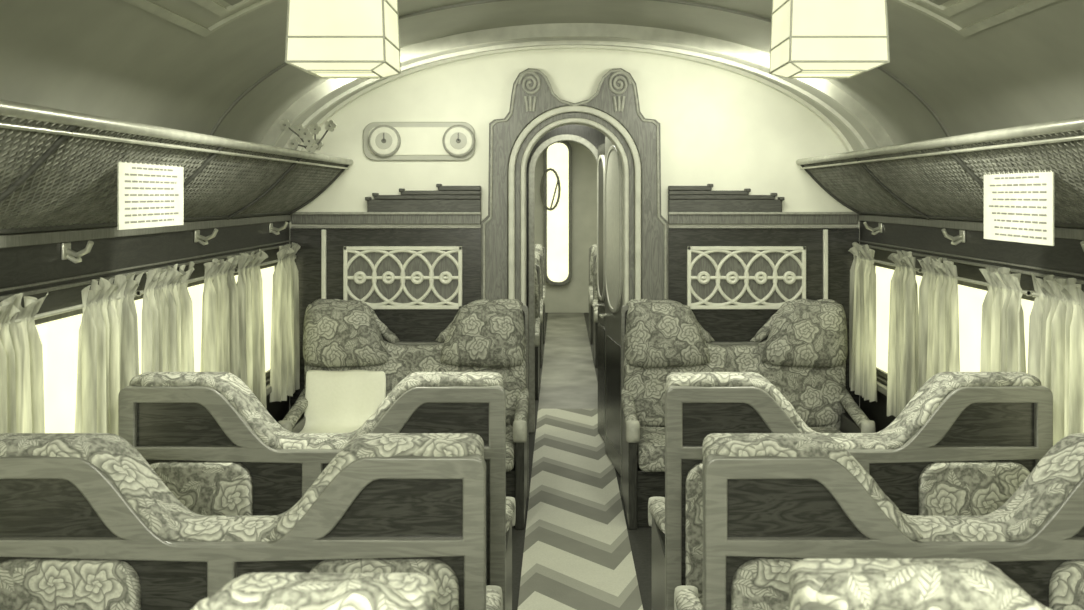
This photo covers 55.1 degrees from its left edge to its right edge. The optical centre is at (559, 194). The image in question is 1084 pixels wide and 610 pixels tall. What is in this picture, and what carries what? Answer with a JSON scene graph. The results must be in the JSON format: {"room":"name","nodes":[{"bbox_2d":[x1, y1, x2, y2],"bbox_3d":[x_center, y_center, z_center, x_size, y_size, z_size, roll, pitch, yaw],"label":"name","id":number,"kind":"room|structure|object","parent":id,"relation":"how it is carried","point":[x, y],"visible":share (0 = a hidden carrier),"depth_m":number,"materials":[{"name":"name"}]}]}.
{"room":"train carriage","nodes":[
{"label":"train carriage","id":0,"kind":"room"},
{"bbox_2d":[0,177,289,421],"bbox_3d":[-1.587,0.735,1.700,0.100,1.930,8.600,0,0,0],"label":"wall","id":1,"kind":"structure","parent":0,"point":[22,265],"depth_m":3.63,"materials":[{"name":"brown wood"}]},
{"bbox_2d":[36,314,81,432],"bbox_3d":[-1.585,0.670,3.080,0.005,0.580,0.960,0,0,0],"label":"glass","id":2,"kind":"object","parent":1,"relation":"attached to","point":[59,338],"visible":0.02,"depth_m":3.29,"materials":[{"name":"grey glass"}]},
{"bbox_2d":[35,309,82,324],"bbox_3d":[-1.582,0.670,3.080,0.030,0.620,1.000,0,0,0],"label":"frame","id":3,"kind":"object","parent":1,"relation":"attached to","point":[79,311],"visible":0.02,"depth_m":3.24,"materials":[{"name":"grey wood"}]},
{"bbox_2d":[0,272,143,434],"bbox_3d":[-1.483,0.673,3.080,0.108,0.823,1.060,0,0,0],"label":"window curtain","id":4,"kind":"object","parent":1,"relation":"attached to","point":[108,354],"visible":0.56,"depth_m":3.23,"materials":[{"name":"beige fabric"}]},
{"bbox_2d":[61,241,93,263],"bbox_3d":[-1.484,0.176,3.208,0.119,0.073,0.049,0,0,14],"label":"coat hook","id":5,"kind":"object","parent":1,"relation":"attached to","point":[66,252],"visible":1,"depth_m":3.20,"materials":[{"name":"silver metal"}]},
{"bbox_2d":[134,299,142,374],"bbox_3d":[-1.585,0.534,3.896,0.005,0.282,0.074,0,0,0],"label":"glass","id":6,"kind":"object","parent":1,"relation":"attached to","point":[138,303],"depth_m":3.91,"materials":[{"name":"grey glass"}]},
{"bbox_2d":[0,215,290,300],"bbox_3d":[-1.527,0.199,1.640,0.020,0.178,8.480,0,0,0],"label":"trim","id":7,"kind":"structure","parent":1,"relation":"attached to","point":[25,239],"depth_m":3.51,"materials":[{"name":"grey wood"}]},
{"bbox_2d":[134,280,203,300],"bbox_3d":[-1.582,0.670,4.180,0.030,0.620,1.000,0,0,0],"label":"frame","id":8,"kind":"object","parent":1,"relation":"attached to","point":[200,281],"visible":0.02,"depth_m":4.40,"materials":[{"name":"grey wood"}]},
{"bbox_2d":[0,99,353,233],"bbox_3d":[-1.347,-0.044,1.731,0.364,0.315,8.262,0,0,0],"label":"luggage rack","id":9,"kind":"object","parent":1,"relation":"attached to","point":[233,178],"visible":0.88,"depth_m":3.07,"materials":[{"name":"metal"}]},
{"bbox_2d":[118,156,183,229],"bbox_3d":[-1.265,-0.009,3.225,0.008,0.218,0.510,0,0,0],"label":"card","id":10,"kind":"object","parent":9,"relation":"attached to","point":[149,195],"visible":0.9,"depth_m":3.18,"materials":[{"name":"paper"}]},
{"bbox_2d":[279,119,336,152],"bbox_3d":[-1.203,-0.279,4.943,0.266,0.164,0.105,0,0,0],"label":"flower spray","id":11,"kind":"object","parent":9,"relation":"on","point":[311,144],"visible":0.96,"depth_m":4.96,"materials":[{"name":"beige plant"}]},
{"bbox_2d":[135,255,241,378],"bbox_3d":[-1.483,0.673,4.180,0.108,0.824,1.060,0,0,0],"label":"window curtain","id":12,"kind":"object","parent":1,"relation":"attached to","point":[167,309],"visible":0.6,"depth_m":4.08,"materials":[{"name":"beige fabric"}]},
{"bbox_2d":[187,284,203,371],"bbox_3d":[-1.585,0.584,4.507,0.005,0.382,0.198,0,0,0],"label":"glass","id":13,"kind":"object","parent":1,"relation":"attached to","point":[196,293],"depth_m":4.53,"materials":[{"name":"grey glass"}]},
{"bbox_2d":[194,228,217,244],"bbox_3d":[-1.484,0.176,4.368,0.119,0.073,0.049,0,0,14],"label":"coat hook","id":14,"kind":"object","parent":1,"relation":"attached to","point":[197,237],"visible":0.99,"depth_m":4.36,"materials":[{"name":"silver metal"}]},
{"bbox_2d":[234,266,273,371],"bbox_3d":[-1.585,0.670,5.280,0.005,0.580,0.960,0,0,0],"label":"glass","id":15,"kind":"object","parent":1,"relation":"attached to","point":[267,273],"visible":0.02,"depth_m":5.61,"materials":[{"name":"grey glass"}]},
{"bbox_2d":[233,262,277,377],"bbox_3d":[-1.582,0.670,5.280,0.030,0.620,1.000,0,0,0],"label":"frame","id":16,"kind":"object","parent":1,"relation":"attached to","point":[267,373],"visible":0.03,"depth_m":5.57,"materials":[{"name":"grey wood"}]},
{"bbox_2d":[234,242,300,409],"bbox_3d":[-1.483,0.673,5.280,0.108,0.824,1.060,0,0,0],"label":"window curtain","id":17,"kind":"object","parent":1,"relation":"attached to","point":[285,347],"visible":0.93,"depth_m":5.41,"materials":[{"name":"beige fabric"}]},
{"bbox_2d":[266,383,271,395],"bbox_3d":[-1.520,1.012,1.640,0.035,0.035,8.480,0,0,0],"label":"trim","id":18,"kind":"structure","parent":1,"relation":"attached to","point":[268,387],"depth_m":5.37,"materials":[{"name":"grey wood"}]},
{"bbox_2d":[269,222,287,234],"bbox_3d":[-1.484,0.176,5.488,0.119,0.073,0.049,0,0,14],"label":"coat hook","id":19,"kind":"object","parent":1,"relation":"attached to","point":[272,229],"visible":0.95,"depth_m":5.48,"materials":[{"name":"silver metal"}]},
{"bbox_2d":[260,23,893,154],"bbox_3d":[0.083,-0.450,5.150,3.240,0.800,0.040,0,0,0],"label":"trim","id":20,"kind":"structure","parent":1,"relation":"attached to","point":[860,113],"depth_m":5.13,"materials":[{"name":"paint"}]},
{"bbox_2d":[276,37,877,149],"bbox_3d":[0.083,-0.455,5.290,3.260,0.810,0.260,0,0,0],"label":"trim","id":21,"kind":"structure","parent":1,"relation":"attached to","point":[869,141],"depth_m":5.34,"materials":[{"name":"paint"}]},
{"bbox_2d":[210,0,951,146],"bbox_3d":[0.083,-0.505,4.400,3.208,0.690,0.020,0,0,0],"label":"trim","id":22,"kind":"structure","parent":1,"relation":"attached to","point":[882,69],"depth_m":4.39,"materials":[{"name":"paint"}]},
{"bbox_2d":[0,0,1083,177],"bbox_3d":[0.083,-0.470,1.665,3.320,0.840,8.530,0,0,0],"label":"ceiling","id":23,"kind":"structure","parent":0,"point":[115,59],"depth_m":3.70,"materials":[{"name":"paint"}]},
{"bbox_2d":[285,0,400,78],"bbox_3d":[-0.682,-0.571,3.300,0.307,0.378,0.307,0,0,0],"label":"ceiling lamp","id":24,"kind":"object","parent":23,"relation":"hanging from","point":[326,39],"depth_m":3.15,"materials":[{"name":"white glass"}]},
{"bbox_2d":[224,0,948,5],"bbox_3d":[0.083,-0.731,0.530,2.291,0.238,5.660,0,0,0],"label":"ceiling panel","id":25,"kind":"object","parent":23,"relation":"attached to","point":[232,2],"depth_m":3.33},
{"bbox_2d":[191,0,984,16],"bbox_3d":[0.083,-0.715,0.540,2.391,0.270,5.680,0,0,0],"label":"trim","id":26,"kind":"structure","parent":23,"relation":"attached to","point":[211,5],"depth_m":3.30,"materials":[{"name":"paint"}]},
{"bbox_2d":[123,0,1057,36],"bbox_3d":[0.083,-0.690,0.590,2.568,0.321,5.780,0,0,0],"label":"trim","id":27,"kind":"structure","parent":23,"relation":"attached to","point":[146,5],"depth_m":3.29,"materials":[{"name":"paint"}]},
{"bbox_2d":[769,0,889,78],"bbox_3d":[0.848,-0.571,3.300,0.307,0.378,0.307,0,0,0],"label":"ceiling lamp","id":28,"kind":"object","parent":23,"relation":"hanging from","point":[810,39],"depth_m":3.15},
{"bbox_2d":[535,141,596,312],"bbox_3d":[0.083,0.400,15.040,3.400,2.600,0.080,0,0,0],"label":"wall","id":29,"kind":"structure","parent":0,"point":[571,297],"depth_m":15.00,"materials":[{"name":"paint"}]},
{"bbox_2d":[543,141,571,285],"bbox_3d":[-0.032,0.250,14.950,0.410,2.100,0.099,0,0,0],"label":"rim","id":30,"kind":"object","parent":29,"relation":"attached to","point":[566,143],"visible":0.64,"depth_m":14.90,"materials":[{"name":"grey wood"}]},
{"bbox_2d":[540,168,560,210],"bbox_3d":[-0.137,-0.080,14.900,0.294,0.614,0.036,0,0,0],"label":"ring ornament","id":31,"kind":"object","parent":30,"relation":"attached to","point":[549,169],"visible":1,"depth_m":14.89,"materials":[{"name":"grey metal"}]},
{"bbox_2d":[550,181,557,208],"bbox_3d":[-0.077,-0.020,14.900,0.142,0.466,0.024,0,0,0],"label":"bar","id":32,"kind":"object","parent":31,"relation":"attached to","point":[557,181],"depth_m":14.89,"materials":[{"name":"grey metal"}]},
{"bbox_2d":[547,143,568,281],"bbox_3d":[-0.032,0.250,14.955,0.310,2.000,0.030,0,0,0],"label":"glass","id":33,"kind":"object","parent":30,"relation":"attached to","point":[557,153],"visible":0.9,"depth_m":14.94,"materials":[{"name":"grey glass"}]},
{"bbox_2d":[526,124,605,306],"bbox_3d":[0.083,0.425,7.530,3.240,2.550,0.060,0,0,0],"label":"wall","id":34,"kind":"structure","parent":0,"point":[592,135],"depth_m":7.50,"materials":[{"name":"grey wood"}]},
{"bbox_2d":[528,134,597,432],"bbox_3d":[0.048,0.632,7.460,0.550,2.135,0.080,0,0,0],"label":"lining","id":35,"kind":"object","parent":34,"relation":"attached to","point":[564,137],"visible":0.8,"depth_m":7.42,"materials":[{"name":"brown wood"}]},
{"bbox_2d":[290,49,859,406],"bbox_3d":[0.083,0.410,5.940,3.340,2.580,0.080,0,0,0],"label":"wall","id":36,"kind":"structure","parent":0,"point":[726,130],"depth_m":5.90,"materials":[{"name":"beige paint"}]},
{"bbox_2d":[321,229,325,298],"bbox_3d":[-1.335,0.598,5.877,0.025,0.805,0.044,0,0,0],"label":"trim","id":37,"kind":"structure","parent":36,"relation":"attached to","point":[323,231],"depth_m":5.86,"materials":[{"name":"beige paint"}]},
{"bbox_2d":[290,228,480,408],"bbox_3d":[-0.987,0.945,5.887,1.080,1.510,0.024,0,0,0],"label":"wainscot panel","id":38,"kind":"object","parent":36,"relation":"attached to","point":[409,325],"visible":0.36,"depth_m":5.88,"materials":[{"name":"brown wood"}]},
{"bbox_2d":[343,246,461,308],"bbox_3d":[-0.887,0.468,5.872,0.670,0.355,0.053,0,0,0],"label":"lattice grille","id":39,"kind":"object","parent":38,"relation":"attached to","point":[381,277],"visible":0.91,"depth_m":5.86,"materials":[{"name":"beige paint"}]},
{"bbox_2d":[291,212,480,227],"bbox_3d":[-0.982,0.133,5.880,1.070,0.065,0.039,0,0,0],"label":"trim","id":40,"kind":"structure","parent":36,"relation":"attached to","point":[295,219],"depth_m":5.86,"materials":[{"name":"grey wood"}]},
{"bbox_2d":[363,122,474,160],"bbox_3d":[-0.798,-0.305,5.870,0.637,0.220,0.059,0,0,0],"label":"panel","id":41,"kind":"object","parent":36,"relation":"attached to","point":[382,141],"visible":1,"depth_m":5.88,"materials":[{"name":"paint"}]},
{"bbox_2d":[365,184,480,211],"bbox_3d":[-0.767,0.024,5.867,0.640,0.152,0.064,0,0,0],"label":"trim","id":42,"kind":"structure","parent":36,"relation":"attached to","point":[448,198],"depth_m":5.85,"materials":[{"name":"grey wood"}]},
{"bbox_2d":[481,68,667,299],"bbox_3d":[0.083,0.492,5.875,1.057,2.416,0.049,0,0,0],"label":"door frame","id":43,"kind":"structure","parent":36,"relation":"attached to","point":[505,134],"depth_m":5.85,"materials":[{"name":"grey wood"}]},
{"bbox_2d":[483,69,666,298],"bbox_3d":[0.083,0.500,5.848,1.036,2.424,0.015,0,0,0],"label":"bead","id":44,"kind":"object","parent":43,"relation":"attached to","point":[533,70],"visible":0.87,"depth_m":5.84,"materials":[{"name":"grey wood"}]},
{"bbox_2d":[518,71,631,111],"bbox_3d":[0.083,-0.584,5.845,0.641,0.229,0.018,0,0,0],"label":"carving","id":45,"kind":"object","parent":43,"relation":"attached to","point":[531,108],"visible":1,"depth_m":5.84,"materials":[{"name":"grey wood"}]},
{"bbox_2d":[508,106,640,298],"bbox_3d":[0.083,0.599,5.902,0.746,2.203,0.155,0,0,0],"label":"trim","id":46,"kind":"structure","parent":36,"relation":"attached to","point":[637,165],"depth_m":5.83,"materials":[{"name":"paint"}]},
{"bbox_2d":[297,45,852,151],"bbox_3d":[0.083,-0.450,5.865,3.240,0.800,0.050,0,0,0],"label":"trim","id":47,"kind":"structure","parent":36,"relation":"attached to","point":[804,103],"depth_m":5.84,"materials":[{"name":"beige paint"}]},
{"bbox_2d":[515,112,634,305],"bbox_3d":[0.083,0.632,5.925,0.610,2.135,0.170,0,0,0],"label":"trim","id":48,"kind":"structure","parent":36,"relation":"attached to","point":[568,121],"depth_m":5.84,"materials":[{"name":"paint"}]},
{"bbox_2d":[668,186,781,211],"bbox_3d":[0.933,0.024,5.867,0.640,0.152,0.064,0,0,0],"label":"trim","id":49,"kind":"structure","parent":36,"relation":"attached to","point":[680,198],"depth_m":5.85,"materials":[{"name":"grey wood"}]},
{"bbox_2d":[707,184,784,200],"bbox_3d":[1.049,-0.016,5.866,0.428,0.094,0.066,0,0,0],"label":"trim","id":50,"kind":"structure","parent":36,"relation":"attached to","point":[709,185],"depth_m":5.83,"materials":[{"name":"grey wood"}]},
{"bbox_2d":[668,212,857,227],"bbox_3d":[1.148,0.133,5.880,1.070,0.065,0.039,0,0,0],"label":"trim","id":51,"kind":"structure","parent":36,"relation":"attached to","point":[672,219],"depth_m":5.86,"materials":[{"name":"brown wood"}]},
{"bbox_2d":[668,228,858,412],"bbox_3d":[1.153,0.945,5.887,1.080,1.510,0.024,0,0,0],"label":"wainscot panel","id":52,"kind":"object","parent":36,"relation":"attached to","point":[723,325],"visible":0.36,"depth_m":5.88,"materials":[{"name":"brown wood"}]},
{"bbox_2d":[687,246,805,308],"bbox_3d":[1.053,0.468,5.872,0.670,0.355,0.053,0,0,0],"label":"lattice grille","id":53,"kind":"object","parent":52,"relation":"attached to","point":[718,277],"visible":0.94,"depth_m":5.86,"materials":[{"name":"beige paint"}]},
{"bbox_2d":[823,229,827,298],"bbox_3d":[1.500,0.598,5.877,0.025,0.805,0.044,0,0,0],"label":"trim","id":54,"kind":"structure","parent":36,"relation":"attached to","point":[825,231],"depth_m":5.86,"materials":[{"name":"beige paint"}]},
{"bbox_2d":[512,313,651,609],"bbox_3d":[0.083,1.730,6.800,3.500,0.060,18.800,0,0,0],"label":"floor","id":55,"kind":"structure","parent":0,"point":[640,539],"depth_m":4.98,"materials":[{"name":"carpet"}]},
{"bbox_2d":[0,433,502,609],"bbox_3d":[-0.802,1.141,2.756,1.268,1.117,0.637,0,0,0],"label":"seat","id":56,"kind":"object","parent":55,"relation":"on","point":[87,523],"visible":0.98,"depth_m":2.46,"materials":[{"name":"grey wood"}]},
{"bbox_2d":[191,573,437,609],"bbox_3d":[-0.802,1.129,1.775,1.268,1.142,0.640,0,0,0],"label":"seat","id":57,"kind":"object","parent":55,"relation":"on","point":[250,591],"visible":1,"depth_m":1.50,"materials":[{"name":"beige fabric"}]},
{"bbox_2d":[118,372,515,609],"bbox_3d":[-0.802,1.140,3.656,1.268,1.120,0.637,0,0,0],"label":"seat","id":58,"kind":"object","parent":55,"relation":"on","point":[209,439],"visible":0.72,"depth_m":3.36,"materials":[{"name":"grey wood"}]},
{"bbox_2d":[278,299,528,529],"bbox_3d":[-0.802,1.141,5.553,1.268,1.118,0.625,0,0,0],"label":"seat","id":59,"kind":"object","parent":55,"relation":"on","point":[484,335],"visible":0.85,"depth_m":5.62,"materials":[{"name":"grey fabric"}]},
{"bbox_2d":[299,370,385,432],"bbox_3d":[-1.167,1.161,5.435,0.443,0.418,0.441,0,0,0],"label":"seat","id":60,"kind":"object","parent":59,"relation":"on","point":[338,401],"visible":0.47,"depth_m":5.63,"materials":[{"name":"white fabric"}]},
{"bbox_2d":[506,427,514,471],"bbox_3d":[-0.513,1.340,5.485,0.562,0.140,0.480,0,0,0],"label":"seat cushion","id":61,"kind":"object","parent":59,"relation":"on","point":[510,443],"depth_m":5.28,"materials":[{"name":"grey fabric"}]},
{"bbox_2d":[535,263,540,399],"bbox_3d":[-0.802,1.140,8.887,1.268,1.121,0.625,0,0,0],"label":"seat","id":62,"kind":"object","parent":55,"relation":"on","point":[537,268],"visible":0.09,"depth_m":8.98,"materials":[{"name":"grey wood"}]},
{"bbox_2d":[535,252,542,367],"bbox_3d":[-0.802,1.140,10.488,1.268,1.121,0.625,0,0,0],"label":"seat","id":63,"kind":"object","parent":55,"relation":"on","point":[538,258],"visible":0.06,"depth_m":10.61,"materials":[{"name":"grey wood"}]},
{"bbox_2d":[535,244,545,343],"bbox_3d":[-0.802,1.140,12.088,1.268,1.120,0.625,0,0,0],"label":"seat","id":64,"kind":"object","parent":55,"relation":"on","point":[539,248],"visible":0.07,"depth_m":12.19,"materials":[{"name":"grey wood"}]},
{"bbox_2d":[538,313,597,408],"bbox_3d":[0.083,1.694,11.550,0.512,0.012,6.700,0,0,0],"label":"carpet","id":65,"kind":"object","parent":55,"relation":"on","point":[568,378],"visible":0.86,"depth_m":10.16,"materials":[{"name":"grey carpet"}]},
{"bbox_2d":[518,409,642,609],"bbox_3d":[0.083,1.694,2.825,0.512,0.012,10.750,0,0,0],"label":"carpet","id":66,"kind":"object","parent":55,"relation":"on","point":[577,553],"visible":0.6,"depth_m":5.29,"materials":[{"name":"grey carpet"}]},
{"bbox_2d":[598,143,604,441],"bbox_3d":[0.313,0.665,7.142,0.040,2.030,0.483,0,0,-6],"label":"leaf","id":67,"kind":"object","parent":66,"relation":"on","point":[601,148],"visible":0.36,"depth_m":7.19,"materials":[{"name":"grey wood"}]},
{"bbox_2d":[597,155,604,300],"bbox_3d":[0.286,0.225,7.139,0.018,1.000,0.333,0,0,-6],"label":"glass beading","id":68,"kind":"object","parent":67,"relation":"attached to","point":[602,157],"visible":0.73,"depth_m":6.99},
{"bbox_2d":[598,159,602,296],"bbox_3d":[0.289,0.225,7.140,0.041,0.950,0.282,0,0,0],"label":"glass","id":69,"kind":"object","parent":68,"relation":"in","point":[600,173],"depth_m":7.17,"materials":[{"name":"glass"}]},
{"bbox_2d":[598,324,604,423],"bbox_3d":[0.290,1.225,7.140,0.010,0.650,0.323,0,0,-6],"label":"panel","id":70,"kind":"object","parent":67,"relation":"attached to","point":[601,330],"depth_m":7.14,"materials":[{"name":"brown wood"}]},
{"bbox_2d":[588,245,596,343],"bbox_3d":[0.968,1.140,12.088,1.268,1.120,0.625,0,0,0],"label":"seat","id":71,"kind":"object","parent":55,"relation":"on","point":[593,249],"visible":0.1,"depth_m":12.18,"materials":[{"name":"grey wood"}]},
{"bbox_2d":[593,253,597,367],"bbox_3d":[0.968,1.140,10.488,1.268,1.121,0.625,0,0,0],"label":"seat","id":72,"kind":"object","parent":55,"relation":"on","point":[595,290],"visible":0.08,"depth_m":10.59,"materials":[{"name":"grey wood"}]},
{"bbox_2d":[605,137,621,475],"bbox_3d":[0.356,0.650,6.422,0.040,2.060,0.725,0,0,-7],"label":"leaf","id":73,"kind":"object","parent":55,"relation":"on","point":[612,320],"visible":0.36,"depth_m":6.53,"materials":[{"name":"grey wood"}]},
{"bbox_2d":[606,150,618,307],"bbox_3d":[0.333,0.210,6.420,0.071,0.980,0.522,0,0,0],"label":"glass","id":74,"kind":"object","parent":73,"relation":"in","point":[612,178],"depth_m":6.43,"materials":[{"name":"glass"}]},
{"bbox_2d":[606,335,620,455],"bbox_3d":[0.334,1.225,6.420,0.010,0.650,0.565,0,0,-7],"label":"panel","id":75,"kind":"object","parent":73,"relation":"attached to","point":[613,349],"depth_m":6.41,"materials":[{"name":"brown wood"}]},
{"bbox_2d":[605,145,621,312],"bbox_3d":[0.330,0.210,6.419,0.019,1.030,0.575,0,0,-7],"label":"rim","id":76,"kind":"object","parent":73,"relation":"attached to","point":[614,310],"visible":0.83,"depth_m":6.17,"materials":[{"name":"grey metal"}]},
{"bbox_2d":[621,299,875,529],"bbox_3d":[0.968,1.141,5.553,1.268,1.118,0.625,0,0,0],"label":"seat","id":77,"kind":"object","parent":55,"relation":"on","point":[801,349],"visible":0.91,"depth_m":5.63,"materials":[{"name":"grey fabric"}]},
{"bbox_2d":[637,427,664,471],"bbox_3d":[0.679,1.340,5.485,0.562,0.140,0.480,0,0,0],"label":"seat cushion","id":78,"kind":"object","parent":77,"relation":"on","point":[651,444],"depth_m":5.26,"materials":[{"name":"grey fabric"}]},
{"bbox_2d":[810,427,842,432],"bbox_3d":[1.257,1.340,5.485,0.562,0.140,0.480,0,0,0],"label":"seat cushion","id":79,"kind":"object","parent":77,"relation":"on","point":[818,429],"depth_m":5.62,"materials":[{"name":"grey fabric"}]},
{"bbox_2d":[648,372,1052,609],"bbox_3d":[0.968,1.140,3.656,1.268,1.121,0.637,0,0,0],"label":"seat","id":80,"kind":"object","parent":55,"relation":"on","point":[964,443],"visible":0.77,"depth_m":3.35,"materials":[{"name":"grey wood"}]},
{"bbox_2d":[674,433,1083,609],"bbox_3d":[0.968,1.140,2.756,1.268,1.121,0.637,0,0,0],"label":"seat","id":81,"kind":"object","parent":55,"relation":"on","point":[772,502],"visible":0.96,"depth_m":2.46,"materials":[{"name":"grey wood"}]},
{"bbox_2d":[789,558,1051,609],"bbox_3d":[0.968,1.118,1.776,1.268,1.165,0.639,0,0,0],"label":"seat","id":82,"kind":"object","parent":55,"relation":"on","point":[814,583],"visible":1,"depth_m":1.49,"materials":[{"name":"beige fabric"}]},
{"bbox_2d":[860,180,1083,431],"bbox_3d":[1.753,0.735,1.700,0.100,1.930,8.600,0,0,0],"label":"wall","id":83,"kind":"structure","parent":0,"point":[1067,255],"depth_m":4.33,"materials":[{"name":"brown wood"}]},
{"bbox_2d":[863,222,882,234],"bbox_3d":[1.650,0.176,5.488,0.119,0.073,0.049,0,0,-14],"label":"coat hook","id":84,"kind":"object","parent":83,"relation":"attached to","point":[879,229],"visible":1,"depth_m":5.48,"materials":[{"name":"silver metal"}]},
{"bbox_2d":[877,381,886,395],"bbox_3d":[1.685,1.012,1.640,0.035,0.035,8.480,0,0,0],"label":"trim","id":85,"kind":"structure","parent":83,"relation":"attached to","point":[882,388],"depth_m":5.39,"materials":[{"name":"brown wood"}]},
{"bbox_2d":[849,242,921,416],"bbox_3d":[1.649,0.673,5.280,0.107,0.824,1.060,0,0,0],"label":"window curtain","id":86,"kind":"object","parent":83,"relation":"attached to","point":[902,377],"visible":0.95,"depth_m":5.08,"materials":[{"name":"beige fabric"}]},
{"bbox_2d":[876,266,921,372],"bbox_3d":[1.750,0.670,5.280,0.005,0.580,0.960,0,0,0],"label":"glass","id":87,"kind":"object","parent":83,"relation":"attached to","point":[883,275],"visible":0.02,"depth_m":5.61,"materials":[{"name":"grey glass"}]},
{"bbox_2d":[874,262,923,378],"bbox_3d":[1.748,0.670,5.280,0.030,0.620,1.000,0,0,0],"label":"frame","id":88,"kind":"object","parent":83,"relation":"attached to","point":[880,372],"visible":0.14,"depth_m":5.56,"materials":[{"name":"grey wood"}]},
{"bbox_2d":[796,117,1083,227],"bbox_3d":[1.513,-0.044,1.731,0.364,0.315,8.262,0,0,0],"label":"luggage rack","id":89,"kind":"object","parent":83,"relation":"attached to","point":[871,181],"visible":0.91,"depth_m":3.91,"materials":[{"name":"metal"}]},
{"bbox_2d":[984,168,1053,245],"bbox_3d":[1.456,0.029,3.310,0.008,0.242,0.500,0,0,0],"label":"card","id":90,"kind":"object","parent":89,"relation":"attached to","point":[1018,207],"visible":0.94,"depth_m":3.28,"materials":[{"name":"paper"}]},
{"bbox_2d":[941,228,965,244],"bbox_3d":[1.650,0.176,4.368,0.119,0.073,0.049,0,0,-14],"label":"coat hook","id":91,"kind":"object","parent":83,"relation":"attached to","point":[961,237],"visible":0.99,"depth_m":4.36,"materials":[{"name":"silver metal"}]},
{"bbox_2d":[858,214,1083,283],"bbox_3d":[1.693,0.199,1.640,0.020,0.178,8.480,0,0,0],"label":"trim","id":92,"kind":"structure","parent":83,"relation":"attached to","point":[1059,232],"depth_m":4.36,"materials":[{"name":"brown wood"}]},
{"bbox_2d":[958,284,986,371],"bbox_3d":[1.750,0.581,4.404,0.005,0.378,0.299,0,0,0],"label":"glass","id":93,"kind":"object","parent":83,"relation":"attached to","point":[970,301],"depth_m":4.42,"materials":[{"name":"grey glass"}]},
{"bbox_2d":[917,256,1034,389],"bbox_3d":[1.649,0.674,4.180,0.108,0.822,1.060,0,0,0],"label":"window curtain","id":94,"kind":"object","parent":83,"relation":"attached to","point":[1002,329],"visible":0.59,"depth_m":4.29,"materials":[{"name":"beige fabric"}]},
{"bbox_2d":[957,280,1035,300],"bbox_3d":[1.748,0.670,4.180,0.030,0.620,1.000,0,0,0],"label":"frame","id":95,"kind":"object","parent":83,"relation":"attached to","point":[977,286],"visible":0.02,"depth_m":4.29,"materials":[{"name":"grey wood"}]},
{"bbox_2d":[1021,299,1033,372],"bbox_3d":[1.750,0.529,3.882,0.005,0.272,0.100,0,0,0],"label":"glass","id":96,"kind":"object","parent":83,"relation":"attached to","point":[1027,305],"depth_m":3.89,"materials":[{"name":"grey glass"}]},
{"bbox_2d":[1028,273,1083,445],"bbox_3d":[1.649,0.673,3.080,0.108,0.824,1.060,0,0,0],"label":"window curtain","id":97,"kind":"object","parent":83,"relation":"attached to","point":[1056,320],"visible":0.62,"depth_m":3.39,"materials":[{"name":"beige fabric"}]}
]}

